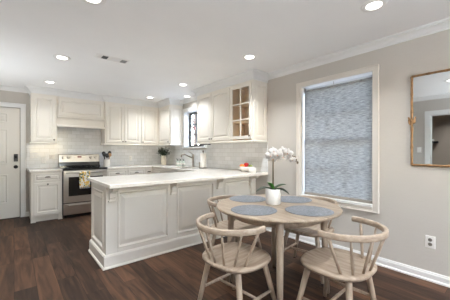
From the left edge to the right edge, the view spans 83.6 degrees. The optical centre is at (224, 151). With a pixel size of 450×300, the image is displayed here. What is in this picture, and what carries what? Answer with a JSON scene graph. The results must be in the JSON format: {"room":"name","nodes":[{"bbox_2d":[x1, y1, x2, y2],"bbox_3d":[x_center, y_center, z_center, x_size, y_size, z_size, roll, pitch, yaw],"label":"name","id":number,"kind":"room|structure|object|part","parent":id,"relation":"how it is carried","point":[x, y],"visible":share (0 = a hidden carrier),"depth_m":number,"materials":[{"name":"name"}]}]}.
{"room":"kitchen dining area","nodes":[
{"label":"kitchen dining area","id":0,"kind":"room"},
{"bbox_2d":[0,90,149,211],"bbox_3d":[-3.738,0.015,4.976,5.460,2.440,0.150,0,0,-40],"label":"wall","id":1,"kind":"structure","parent":0,"point":[5,96],"depth_m":4.82,"materials":[{"name":"beige paint"}]},
{"bbox_2d":[0,102,25,219],"bbox_3d":[-4.211,0.162,4.524,0.990,2.145,0.215,0,0,-40],"label":"door","id":2,"kind":"structure","parent":1,"relation":"in","point":[12,120],"depth_m":4.69,"materials":[{"name":"paint"}]},
{"bbox_3d":[-4.080,-0.623,4.579,0.205,0.185,0.013,0,0,-40],"label":"panel","id":3,"kind":"part","parent":2,"relation":"part of","materials":[{"name":"paint"}]},
{"bbox_3d":[-4.080,-0.098,4.579,0.205,0.645,0.013,0,0,-40],"label":"panel","id":4,"kind":"part","parent":2,"relation":"part of","materials":[{"name":"paint"}]},
{"bbox_3d":[-4.080,0.685,4.579,0.205,0.540,0.013,0,0,-40],"label":"panel","id":5,"kind":"part","parent":2,"relation":"part of","materials":[{"name":"paint"}]},
{"bbox_2d":[28,93,56,143],"bbox_3d":[-3.500,-0.678,4.837,0.424,1.052,0.366,0,0,-40],"label":"upper cabinet","id":6,"kind":"object","parent":1,"relation":"attached to","point":[43,107],"visible":1,"depth_m":4.73,"materials":[{"name":"beige paint"}]},
{"bbox_3d":[-3.504,-0.168,4.842,0.424,0.032,0.336,0,0,-40],"label":"light rail","id":7,"kind":"part","parent":6,"relation":"part of","materials":[{"name":"beige paint"}]},
{"bbox_2d":[57,96,104,128],"bbox_3d":[-3.008,-0.846,5.253,0.860,0.716,0.343,0,0,-40],"label":"range hood","id":8,"kind":"object","parent":1,"relation":"attached to","point":[71,112],"visible":0.93,"depth_m":5.14,"materials":[{"name":"beige paint"}]},
{"bbox_3d":[-2.939,-0.888,5.172,0.815,0.355,0.020,0,0,-40],"label":"panel","id":9,"kind":"part","parent":8,"relation":"part of","materials":[{"name":"beige paint"}]},
{"bbox_2d":[57,116,104,121],"bbox_3d":[-2.922,-0.673,5.150,0.860,0.046,0.075,0,0,-40],"label":"mantel shelf","id":10,"kind":"object","parent":8,"relation":"attached to","point":[59,118],"depth_m":5.14,"materials":[{"name":"beige paint"}]},
{"bbox_3d":[-2.926,-0.511,5.155,0.860,0.048,0.062,0,0,-40],"label":"moulding","id":11,"kind":"part","parent":8,"relation":"part of","materials":[{"name":"beige paint"}]},
{"bbox_2d":[26,127,164,168],"bbox_3d":[-2.698,-0.113,5.744,2.880,0.865,0.008,0,0,-40],"label":"tiled wall","id":12,"kind":"structure","parent":1,"relation":"attached to","point":[69,140],"depth_m":5.48,"materials":[{"name":"white tile"}]},
{"bbox_2d":[30,152,36,157],"bbox_3d":[-3.712,0.065,4.883,0.116,0.116,0.010,0,0,-40],"label":"light switch","id":13,"kind":"object","parent":12,"relation":"attached to","point":[32,154],"visible":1,"depth_m":4.88,"materials":[{"name":"white plastic"}]},
{"bbox_2d":[24,84,182,107],"bbox_3d":[-2.376,-1.145,5.329,3.018,0.120,0.704,0,0,-33],"label":"trim","id":14,"kind":"structure","parent":1,"relation":"attached to","point":[30,89],"depth_m":5.33,"materials":[{"name":"white paint"}]},
{"bbox_2d":[100,102,140,144],"bbox_3d":[-2.384,-0.678,5.771,0.811,1.052,0.366,0,0,-40],"label":"upper cabinet","id":15,"kind":"object","parent":1,"relation":"attached to","point":[122,123],"visible":0.98,"depth_m":5.63,"materials":[{"name":"beige paint"}]},
{"bbox_3d":[-2.422,-0.625,5.550,0.370,0.850,0.020,0,0,-40],"label":"door","id":16,"kind":"part","parent":15,"relation":"part of","materials":[{"name":"beige paint"}]},
{"bbox_3d":[-2.389,-0.168,5.776,0.810,0.032,0.336,0,0,-40],"label":"light rail","id":17,"kind":"part","parent":15,"relation":"part of","materials":[{"name":"beige paint"}]},
{"bbox_3d":[-2.131,-0.625,5.794,0.366,0.850,0.020,0,0,-40],"label":"door","id":18,"kind":"part","parent":15,"relation":"part of","materials":[{"name":"beige paint"}]},
{"bbox_2d":[141,106,158,145],"bbox_3d":[-1.898,-0.678,6.178,0.452,1.052,0.366,0,0,-40],"label":"upper cabinet","id":19,"kind":"object","parent":1,"relation":"attached to","point":[149,115],"visible":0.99,"depth_m":6.06,"materials":[{"name":"beige paint"}]},
{"bbox_2d":[0,0,449,101],"bbox_3d":[-0.758,-1.265,1.544,5.620,0.120,9.240,0,0,-40],"label":"ceiling","id":20,"kind":"structure","parent":0,"point":[166,44],"depth_m":2.63,"materials":[{"name":"paint"}]},
{"bbox_2d":[43,80,56,83],"bbox_3d":[-3.020,-1.202,4.345,0.196,0.010,0.196,0,0,-40],"label":"recessed light","id":21,"kind":"object","parent":20,"relation":"in","point":[45,81],"visible":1,"depth_m":4.35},
{"bbox_2d":[53,55,70,60],"bbox_3d":[-2.080,-1.202,3.215,0.196,0.010,0.196,0,0,-40],"label":"recessed light","id":22,"kind":"object","parent":20,"relation":"in","point":[60,57],"visible":1,"depth_m":3.20,"materials":[{"name":"white plastic"}]},
{"bbox_2d":[82,0,105,5],"bbox_3d":[-1.040,-1.202,1.973,0.196,0.010,0.196,0,0,-40],"label":"recessed light","id":23,"kind":"object","parent":20,"relation":"in","point":[91,2],"visible":1,"depth_m":2.02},
{"bbox_2d":[94,53,128,63],"bbox_3d":[-1.455,-1.200,3.256,0.400,0.010,0.150,0,0,-40],"label":"ceiling vent","id":24,"kind":"object","parent":20,"relation":"in","point":[97,55],"visible":1,"depth_m":3.23,"materials":[{"name":"white metal"}]},
{"bbox_2d":[242,54,256,59],"bbox_3d":[0.311,-1.202,3.195,0.196,0.010,0.196,0,0,-40],"label":"recessed light","id":25,"kind":"object","parent":20,"relation":"in","point":[246,56],"visible":1,"depth_m":3.18,"materials":[{"name":"white plastic"}]},
{"bbox_2d":[361,0,387,11],"bbox_3d":[1.226,-1.202,2.071,0.196,0.010,0.196,0,0,-40],"label":"recessed light","id":26,"kind":"object","parent":20,"relation":"in","point":[372,5],"visible":1,"depth_m":2.06,"materials":[{"name":"white plastic"}]},
{"bbox_2d":[0,214,449,299],"bbox_3d":[-0.758,1.285,1.544,5.620,0.100,9.240,0,0,-40],"label":"floor","id":27,"kind":"structure","parent":0,"point":[47,259],"depth_m":2.54,"materials":[{"name":"brown wood"}]},
{"bbox_2d":[29,172,61,222],"bbox_3d":[-3.369,0.798,4.725,0.465,0.871,0.688,0,0,-40],"label":"base cabinet","id":28,"kind":"object","parent":27,"relation":"on","point":[45,188],"visible":1,"depth_m":4.49,"materials":[{"name":"beige paint"}]},
{"bbox_2d":[28,168,62,172],"bbox_3d":[-3.381,0.341,4.724,0.484,0.040,0.675,0,0,-40],"label":"countertop","id":29,"kind":"structure","parent":28,"relation":"on","point":[32,170],"depth_m":4.58,"materials":[{"name":"white stone"}]},
{"bbox_3d":[-3.166,0.456,4.497,0.398,0.147,0.020,0,0,-40],"label":"drawer","id":30,"kind":"part","parent":28,"relation":"part of","materials":[{"name":"beige paint"}]},
{"bbox_3d":[-3.166,0.828,4.497,0.398,0.563,0.020,0,0,-40],"label":"door","id":31,"kind":"part","parent":28,"relation":"part of","materials":[{"name":"beige paint"}]},
{"bbox_2d":[58,154,106,217],"bbox_3d":[-2.868,0.641,5.088,0.762,1.185,0.760,0,0,-40],"label":"range","id":32,"kind":"object","parent":27,"relation":"on","point":[76,201],"visible":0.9,"depth_m":4.82,"materials":[{"name":"silver metal"}]},
{"bbox_3d":[-2.683,1.068,4.866,0.752,0.203,0.041,0,0,-40],"label":"warming drawer","id":33,"kind":"part","parent":32,"relation":"part of","materials":[{"name":"metal"}]},
{"bbox_3d":[-2.660,0.996,4.838,0.600,0.033,0.033,0,0,-40],"label":"handle","id":34,"kind":"part","parent":32,"relation":"part of","materials":[{"name":"metal"}]},
{"bbox_3d":[-3.062,0.260,5.319,0.752,0.098,0.150,0,0,-40],"label":"black splash panel","id":35,"kind":"part","parent":32,"relation":"part of","materials":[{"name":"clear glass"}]},
{"bbox_2d":[59,166,106,169],"bbox_3d":[-2.864,0.319,5.082,0.762,0.022,0.610,0,0,-40],"label":"cooktop","id":36,"kind":"object","parent":32,"relation":"in","point":[61,167],"depth_m":4.97,"materials":[{"name":"black glass"}]},
{"bbox_2d":[79,171,89,188],"bbox_3d":[-2.663,0.531,4.779,0.179,0.321,0.052,0,0,-40],"label":"dish towel","id":37,"kind":"object","parent":32,"relation":"hanging from","point":[83,175],"visible":0.98,"depth_m":4.76,"materials":[{"name":"fabric"}]},
{"bbox_3d":[-2.682,0.650,4.865,0.752,0.599,0.044,0,0,-40],"label":"oven door","id":38,"kind":"part","parent":32,"relation":"part of","materials":[{"name":"metal"}]},
{"bbox_3d":[-2.647,0.389,4.823,0.690,0.025,0.069,0,0,-40],"label":"handle","id":39,"kind":"part","parent":32,"relation":"part of","materials":[{"name":"metal"}]},
{"bbox_2d":[107,169,126,175],"bbox_3d":[-2.442,0.798,5.502,0.406,0.871,0.688,0,0,-40],"label":"base cabinet","id":40,"kind":"object","parent":27,"relation":"on","point":[112,172],"visible":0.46,"depth_m":5.25,"materials":[{"name":"beige paint"}]},
{"bbox_2d":[127,168,144,174],"bbox_3d":[-2.135,0.798,5.759,0.390,0.871,0.688,0,0,-40],"label":"base cabinet","id":41,"kind":"object","parent":27,"relation":"on","point":[134,171],"visible":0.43,"depth_m":5.50,"materials":[{"name":"beige paint"}]},
{"bbox_2d":[145,168,151,173],"bbox_3d":[-1.919,0.798,5.941,0.172,0.871,0.688,0,0,-40],"label":"base cabinet","id":42,"kind":"object","parent":27,"relation":"on","point":[147,170],"visible":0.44,"depth_m":5.69,"materials":[{"name":"beige paint"}]},
{"bbox_2d":[152,168,184,173],"bbox_3d":[-0.811,0.798,5.196,0.666,0.871,1.968,0,0,-40],"label":"base cabinet","id":43,"kind":"object","parent":27,"relation":"on","point":[154,170],"visible":0.06,"depth_m":5.36,"materials":[{"name":"beige paint"}]},
{"bbox_3d":[-1.506,0.456,5.567,0.020,0.147,0.410,0,0,-40],"label":"drawer","id":44,"kind":"part","parent":43,"relation":"part of","materials":[{"name":"beige paint"}]},
{"bbox_2d":[88,176,258,270],"bbox_3d":[-0.544,0.798,3.574,2.341,0.871,0.822,0,0,-40],"label":"base cabinet","id":45,"kind":"object","parent":27,"relation":"on","point":[129,224],"visible":0.62,"depth_m":3.01,"materials":[{"name":"beige paint"}]},
{"bbox_3d":[-1.474,0.742,2.920,0.022,0.615,0.480,0,0,-40],"label":"panel","id":46,"kind":"part","parent":45,"relation":"part of","materials":[{"name":"beige paint"}]},
{"bbox_3d":[-1.465,0.739,2.915,0.012,0.752,0.650,0,0,-40],"label":"frame","id":47,"kind":"part","parent":45,"relation":"part of","materials":[{"name":"beige paint"}]},
{"bbox_3d":[-0.938,0.742,2.934,0.606,0.615,0.022,0,0,-40],"label":"panel","id":48,"kind":"part","parent":45,"relation":"part of","materials":[{"name":"beige paint"}]},
{"bbox_2d":[87,164,267,188],"bbox_3d":[-1.357,0.341,4.546,2.342,0.040,3.547,0,0,-40],"label":"countertop","id":49,"kind":"structure","parent":45,"relation":"on","point":[191,174],"depth_m":3.29,"materials":[{"name":"white stone"}]},
{"bbox_2d":[103,159,109,166],"bbox_3d":[-2.607,0.242,5.551,0.136,0.156,0.136,0,0,-40],"label":"utensil crock","id":50,"kind":"object","parent":49,"relation":"on","point":[106,162],"visible":0.95,"depth_m":5.50,"materials":[{"name":"white ceramic"}]},
{"bbox_2d":[156,147,170,164],"bbox_3d":[-1.495,0.102,6.196,0.362,0.436,0.356,0,0,-30],"label":"vase","id":51,"kind":"object","parent":49,"relation":"on","point":[163,154],"visible":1,"depth_m":6.17,"materials":[{"name":"white ceramic"}]},
{"bbox_2d":[181,151,194,166],"bbox_3d":[-0.790,0.154,5.326,0.321,0.332,0.060,0,0,-35],"label":"kitchen faucet","id":52,"kind":"object","parent":49,"relation":"on","point":[192,157],"visible":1,"depth_m":5.38,"materials":[{"name":"silver metal"}]},
{"bbox_2d":[199,150,206,167],"bbox_3d":[-0.431,0.145,4.968,0.170,0.350,0.170,0,0,-40],"label":"paper towel holder","id":53,"kind":"object","parent":49,"relation":"on","point":[202,155],"visible":0.98,"depth_m":4.92,"materials":[{"name":"white paper"}]},
{"bbox_2d":[238,166,254,171],"bbox_3d":[0.340,0.276,4.048,0.272,0.089,0.272,0,0,-40],"label":"fruit bowl","id":54,"kind":"object","parent":49,"relation":"on","point":[243,169],"visible":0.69,"depth_m":3.96,"materials":[{"name":"white ceramic"}]},
{"bbox_2d":[249,167,255,172],"bbox_3d":[0.419,0.281,3.837,0.110,0.079,0.110,0,0,-40],"label":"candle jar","id":55,"kind":"object","parent":49,"relation":"on","point":[251,170],"visible":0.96,"depth_m":3.79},
{"bbox_3d":[-0.387,0.742,3.396,0.592,0.615,0.022,0,0,-40],"label":"panel","id":56,"kind":"part","parent":45,"relation":"part of","materials":[{"name":"beige paint"}]},
{"bbox_3d":[0.215,0.742,3.901,0.570,0.615,0.022,0,0,-40],"label":"panel","id":57,"kind":"part","parent":45,"relation":"part of","materials":[{"name":"beige paint"}]},
{"bbox_2d":[207,195,261,282],"bbox_3d":[0.086,0.874,2.716,0.563,0.728,0.550,0,0,-40],"label":"dining chair","id":58,"kind":"object","parent":27,"relation":"on","point":[238,225],"visible":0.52,"depth_m":2.69,"materials":[{"name":"brown wood"}]},
{"bbox_3d":[-0.139,1.018,2.687,0.133,0.417,0.042,0,0,-13],"label":"leg","id":59,"kind":"part","parent":58,"relation":"part of","materials":[{"name":"brown wood"}]},
{"bbox_3d":[0.111,0.803,2.686,0.504,0.036,0.472,0,0,-40],"label":"seat","id":60,"kind":"part","parent":58,"relation":"part of","materials":[{"name":"brown wood"}]},
{"bbox_3d":[0.369,1.018,2.677,0.146,0.418,0.043,0,0,-1],"label":"leg","id":61,"kind":"part","parent":58,"relation":"part of","materials":[{"name":"brown wood"}]},
{"bbox_2d":[196,212,276,299],"bbox_3d":[0.058,0.874,1.906,0.550,0.728,0.563,0,0,-44],"label":"dining chair","id":62,"kind":"object","parent":27,"relation":"on","point":[236,259],"visible":1,"depth_m":1.83,"materials":[{"name":"brown wood"}]},
{"bbox_3d":[-0.164,1.018,1.958,0.133,0.417,0.042,0,0,18],"label":"leg","id":63,"kind":"part","parent":62,"relation":"part of","materials":[{"name":"brown wood"}]},
{"bbox_3d":[0.078,1.018,2.192,0.043,0.418,0.146,0,0,-4],"label":"leg","id":64,"kind":"part","parent":62,"relation":"part of","materials":[{"name":"brown wood"}]},
{"bbox_3d":[0.085,0.803,1.933,0.472,0.036,0.504,0,0,-44],"label":"seat","id":65,"kind":"part","parent":62,"relation":"part of","materials":[{"name":"brown wood"}]},
{"bbox_3d":[0.101,1.018,1.684,0.042,0.417,0.133,0,0,-16],"label":"leg","id":66,"kind":"part","parent":62,"relation":"part of","materials":[{"name":"brown wood"}]},
{"bbox_3d":[0.343,1.018,1.917,0.146,0.418,0.043,0,0,6],"label":"leg","id":67,"kind":"part","parent":62,"relation":"part of","materials":[{"name":"brown wood"}]},
{"bbox_2d":[216,194,341,299],"bbox_3d":[0.464,0.855,2.273,1.080,0.760,1.080,0,0,-40],"label":"dining table","id":68,"kind":"object","parent":27,"relation":"on","point":[282,219],"visible":0.66,"depth_m":1.91,"materials":[{"name":"brown wood"}]},
{"bbox_3d":[0.050,0.870,2.332,0.084,0.730,0.057,0,0,10],"label":"leg","id":69,"kind":"part","parent":68,"relation":"part of","materials":[{"name":"brown wood"}]},
{"bbox_2d":[229,195,265,201],"bbox_3d":[0.232,0.472,2.545,0.376,0.005,0.376,0,0,-40],"label":"placemat","id":70,"kind":"object","parent":68,"relation":"on","point":[242,198],"visible":0.94,"depth_m":2.54,"materials":[{"name":"grey fabric"}]},
{"bbox_2d":[231,205,276,215],"bbox_3d":[0.235,0.472,2.056,0.376,0.005,0.376,0,0,-40],"label":"placemat","id":71,"kind":"object","parent":68,"relation":"on","point":[253,210],"visible":1,"depth_m":2.02,"materials":[{"name":"grey fabric"}]},
{"bbox_3d":[0.524,0.870,2.686,0.058,0.730,0.083,0,0,20],"label":"leg","id":72,"kind":"part","parent":68,"relation":"part of","materials":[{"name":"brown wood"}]},
{"bbox_2d":[256,146,298,204],"bbox_3d":[0.478,0.211,2.304,0.383,0.526,0.180,0,0,8],"label":"potted orchid","id":73,"kind":"object","parent":68,"relation":"on","point":[273,194],"visible":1,"depth_m":2.26,"materials":[{"name":"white plant"}]},
{"bbox_3d":[0.438,0.404,2.290,0.140,0.139,0.140,0,0,-40],"label":"pot","id":74,"kind":"part","parent":73,"relation":"part of","materials":[{"name":"white ceramic"}]},
{"bbox_3d":[0.403,0.870,1.860,0.058,0.730,0.083,0,0,20],"label":"leg","id":75,"kind":"part","parent":68,"relation":"part of","materials":[{"name":"brown wood"}]},
{"bbox_2d":[281,196,311,202],"bbox_3d":[0.671,0.472,2.513,0.376,0.005,0.376,0,0,-40],"label":"placemat","id":76,"kind":"object","parent":68,"relation":"on","point":[288,199],"visible":0.79,"depth_m":2.48,"materials":[{"name":"grey fabric"}]},
{"bbox_2d":[285,205,333,216],"bbox_3d":[0.676,0.472,2.030,0.376,0.005,0.376,0,0,-40],"label":"placemat","id":77,"kind":"object","parent":68,"relation":"on","point":[304,210],"visible":1,"depth_m":2.02,"materials":[{"name":"grey fabric"}]},
{"bbox_3d":[0.877,0.870,2.214,0.084,0.730,0.057,0,0,10],"label":"leg","id":78,"kind":"part","parent":68,"relation":"part of","materials":[{"name":"brown wood"}]},
{"bbox_2d":[284,195,337,284],"bbox_3d":[0.894,0.874,2.681,0.563,0.728,0.550,0,0,41],"label":"dining chair","id":79,"kind":"object","parent":27,"relation":"on","point":[311,231],"visible":0.39,"depth_m":2.61,"materials":[{"name":"brown wood"}]},
{"bbox_3d":[0.610,1.018,2.645,0.146,0.418,0.043,0,0,1],"label":"leg","id":80,"kind":"part","parent":79,"relation":"part of","materials":[{"name":"brown wood"}]},
{"bbox_3d":[0.830,1.018,2.899,0.042,0.417,0.133,0,0,-21],"label":"leg","id":81,"kind":"part","parent":79,"relation":"part of","materials":[{"name":"brown wood"}]},
{"bbox_3d":[0.869,0.803,2.651,0.504,0.036,0.472,0,0,41],"label":"seat","id":82,"kind":"part","parent":79,"relation":"part of","materials":[{"name":"brown wood"}]},
{"bbox_3d":[0.899,1.018,2.395,0.043,0.418,0.146,0,0,-9],"label":"leg","id":83,"kind":"part","parent":79,"relation":"part of","materials":[{"name":"brown wood"}]},
{"bbox_2d":[297,216,388,299],"bbox_3d":[0.840,0.874,1.793,0.563,0.728,0.550,0,0,-42],"label":"dining chair","id":84,"kind":"object","parent":27,"relation":"on","point":[346,266],"visible":1,"depth_m":1.73,"materials":[{"name":"brown wood"}]},
{"bbox_3d":[0.556,1.018,1.825,0.146,0.418,0.043,0,0,-2],"label":"leg","id":85,"kind":"part","parent":84,"relation":"part of","materials":[{"name":"brown wood"}]},
{"bbox_3d":[0.841,1.018,2.079,0.043,0.418,0.146,0,0,9],"label":"leg","id":86,"kind":"part","parent":84,"relation":"part of","materials":[{"name":"brown wood"}]},
{"bbox_3d":[0.814,0.803,1.822,0.504,0.036,0.472,0,0,-42],"label":"seat","id":87,"kind":"part","parent":84,"relation":"part of","materials":[{"name":"brown wood"}]},
{"bbox_3d":[0.779,1.018,1.574,0.042,0.417,0.133,0,0,21],"label":"leg","id":88,"kind":"part","parent":84,"relation":"part of","materials":[{"name":"brown wood"}]},
{"bbox_3d":[1.064,1.018,1.828,0.133,0.417,0.042,0,0,-14],"label":"leg","id":89,"kind":"part","parent":84,"relation":"part of","materials":[{"name":"brown wood"}]},
{"bbox_2d":[170,29,449,276],"bbox_3d":[1.335,0.015,3.296,0.160,2.440,9.240,0,0,-40],"label":"wall","id":90,"kind":"structure","parent":0,"point":[414,201],"depth_m":2.63,"materials":[{"name":"beige paint"}]},
{"bbox_2d":[158,104,182,145],"bbox_3d":[-1.428,-0.678,6.182,0.366,1.052,0.944,0,0,-40],"label":"upper cabinet","id":91,"kind":"object","parent":90,"relation":"attached to","point":[170,116],"visible":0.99,"depth_m":5.88,"materials":[{"name":"beige paint"}]},
{"bbox_3d":[-1.441,-0.625,5.972,0.020,0.850,0.543,0,0,-40],"label":"door","id":92,"kind":"part","parent":91,"relation":"part of","materials":[{"name":"beige paint"}]},
{"bbox_3d":[-1.315,-0.168,6.057,0.334,0.032,0.608,0,0,-40],"label":"light rail","id":93,"kind":"part","parent":91,"relation":"part of","materials":[{"name":"beige paint"}]},
{"bbox_3d":[-1.120,-0.633,5.852,0.294,0.865,0.011,0,0,-40],"label":"panel","id":94,"kind":"part","parent":91,"relation":"part of","materials":[{"name":"beige paint"}]},
{"bbox_2d":[182,96,196,103],"bbox_3d":[-0.680,-1.165,5.516,0.078,0.080,1.090,0,0,-40],"label":"trim","id":95,"kind":"structure","parent":90,"relation":"attached to","point":[194,98],"depth_m":5.65,"materials":[{"name":"white paint"}]},
{"bbox_2d":[182,106,206,147],"bbox_3d":[-0.637,-0.540,5.607,0.195,0.920,0.965,0,0,-40],"label":"window","id":96,"kind":"structure","parent":90,"relation":"in","point":[188,112],"depth_m":5.88,"materials":[{"name":"white paint"}]},
{"bbox_2d":[190,114,196,144],"bbox_3d":[-0.580,-0.510,5.665,0.025,0.712,0.692,0,0,-40],"label":"grille","id":97,"kind":"object","parent":96,"relation":"attached to","point":[191,124],"depth_m":5.92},
{"bbox_3d":[-0.637,-0.096,5.607,0.195,0.032,0.965,0,0,-40],"label":"sill","id":98,"kind":"part","parent":96,"relation":"part of","materials":[{"name":"white paint"}]},
{"bbox_3d":[-0.580,-0.510,5.665,0.035,0.796,0.776,0,0,-40],"label":"black sash","id":99,"kind":"part","parent":96,"relation":"part of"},
{"bbox_2d":[165,142,267,171],"bbox_3d":[-0.461,0.077,5.309,0.008,0.485,3.531,0,0,-40],"label":"tiled wall","id":100,"kind":"structure","parent":90,"relation":"attached to","point":[218,155],"depth_m":4.70,"materials":[{"name":"white tile"}]},
{"bbox_2d":[195,86,239,143],"bbox_3d":[-0.132,-0.678,4.634,0.366,1.052,1.018,0,0,-40],"label":"upper cabinet","id":101,"kind":"object","parent":90,"relation":"attached to","point":[213,108],"visible":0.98,"depth_m":4.47,"materials":[{"name":"beige paint"}]},
{"bbox_3d":[-0.388,-0.628,4.715,0.020,0.855,0.443,0,0,-40],"label":"door","id":102,"kind":"part","parent":101,"relation":"part of","materials":[{"name":"beige paint"}]},
{"bbox_3d":[-0.127,-0.168,4.638,0.334,0.032,1.018,0,0,-40],"label":"light rail","id":103,"kind":"part","parent":101,"relation":"part of","materials":[{"name":"beige paint"}]},
{"bbox_3d":[-0.080,-0.628,4.347,0.020,0.855,0.496,0,0,-40],"label":"door","id":104,"kind":"part","parent":101,"relation":"part of","materials":[{"name":"beige paint"}]},
{"bbox_2d":[191,69,268,95],"bbox_3d":[0.027,-1.145,4.415,0.408,0.120,1.681,0,0,-40],"label":"trim","id":105,"kind":"structure","parent":101,"relation":"attached to","point":[255,74],"depth_m":4.03,"materials":[{"name":"white paint"}]},
{"bbox_2d":[0,17,449,92],"bbox_3d":[-0.214,-1.165,1.999,3.880,0.080,8.940,0,0,-40],"label":"trim","id":106,"kind":"structure","parent":90,"relation":"attached to","point":[443,24],"depth_m":2.83,"materials":[{"name":"white paint"}]},
{"bbox_2d":[230,79,267,142],"bbox_3d":[0.369,-0.678,4.037,0.366,1.052,0.538,0,0,-40],"label":"upper cabinet","id":107,"kind":"object","parent":90,"relation":"attached to","point":[248,99],"visible":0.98,"depth_m":3.93,"materials":[{"name":"beige paint"}]},
{"bbox_2d":[232,88,248,135],"bbox_3d":[0.245,-0.628,3.958,0.016,0.751,0.375,0,0,-40],"label":"grille","id":108,"kind":"object","parent":107,"relation":"attached to","point":[240,103],"depth_m":3.97,"materials":[{"name":"beige paint"}]},
{"bbox_3d":[0.245,-0.628,3.958,0.020,0.855,0.479,0,0,-40],"label":"glass door","id":109,"kind":"part","parent":107,"relation":"part of","materials":[{"name":"beige paint"}]},
{"bbox_2d":[234,121,248,124],"bbox_3d":[0.392,-0.473,4.074,0.252,0.016,0.465,0,0,-40],"label":"shelf","id":110,"kind":"object","parent":107,"relation":"attached to","point":[235,122],"depth_m":4.13,"materials":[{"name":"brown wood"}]},
{"bbox_2d":[235,103,248,107],"bbox_3d":[0.392,-0.763,4.074,0.252,0.016,0.465,0,0,-40],"label":"shelf","id":111,"kind":"object","parent":107,"relation":"attached to","point":[243,105],"depth_m":4.19,"materials":[{"name":"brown wood"}]},
{"bbox_3d":[0.373,-0.168,4.041,0.334,0.032,0.538,0,0,-40],"label":"light rail","id":112,"kind":"part","parent":107,"relation":"part of","materials":[{"name":"beige paint"}]},
{"bbox_3d":[0.546,-0.633,3.863,0.294,0.865,0.011,0,0,-40],"label":"panel","id":113,"kind":"part","parent":107,"relation":"part of","materials":[{"name":"beige paint"}]},
{"bbox_2d":[296,64,378,213],"bbox_3d":[1.398,-0.141,3.187,0.184,1.628,1.040,0,0,-40],"label":"window","id":114,"kind":"structure","parent":90,"relation":"in","point":[372,71],"depth_m":3.02,"materials":[{"name":"paint"}]},
{"bbox_2d":[304,77,371,203],"bbox_3d":[1.401,-0.154,3.183,0.046,1.480,0.886,0,0,-40],"label":"roller shade","id":115,"kind":"object","parent":114,"relation":"attached to","point":[338,117],"visible":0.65,"depth_m":3.12,"materials":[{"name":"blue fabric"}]},
{"bbox_3d":[1.455,-0.509,3.231,0.030,0.767,0.899,0,0,-40],"label":"sash","id":116,"kind":"part","parent":114,"relation":"part of","materials":[{"name":"white paint"}]},
{"bbox_2d":[266,227,449,287],"bbox_3d":[2.318,1.191,1.978,0.026,0.088,5.655,0,0,-40],"label":"baseboard","id":117,"kind":"structure","parent":90,"relation":"attached to","point":[423,274],"depth_m":2.59,"materials":[{"name":"white paint"}]},
{"bbox_2d":[408,68,449,166],"bbox_3d":[2.075,-0.310,2.267,0.033,0.904,0.717,0,0,-40],"label":"wall mirror","id":118,"kind":"object","parent":90,"relation":"attached to","point":[429,122],"visible":1,"depth_m":2.40,"materials":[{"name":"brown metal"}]},
{"bbox_2d":[425,235,435,248],"bbox_3d":[1.965,0.864,2.412,0.011,0.118,0.078,0,0,-40],"label":"wall outlet","id":119,"kind":"object","parent":90,"relation":"attached to","point":[430,241],"visible":1,"depth_m":2.41,"materials":[{"name":"white plastic"}]},
{"label":"outside","id":120,"kind":"structure","parent":0,"visible":0},
{"bbox_3d":[4.455,1.585,10.254,80.000,0.200,90.000,0,0,-40],"label":"ground","id":121,"kind":"structure","parent":120,"visible":0},
{"bbox_2d":[192,114,197,144],"bbox_3d":[-2.152,-2.920,18.732,3.539,8.837,3.054,0,0,-40],"label":"tree","id":122,"kind":"object","parent":121,"relation":"on","point":[195,114],"visible":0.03,"depth_m":18.90,"materials":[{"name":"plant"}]}
]}

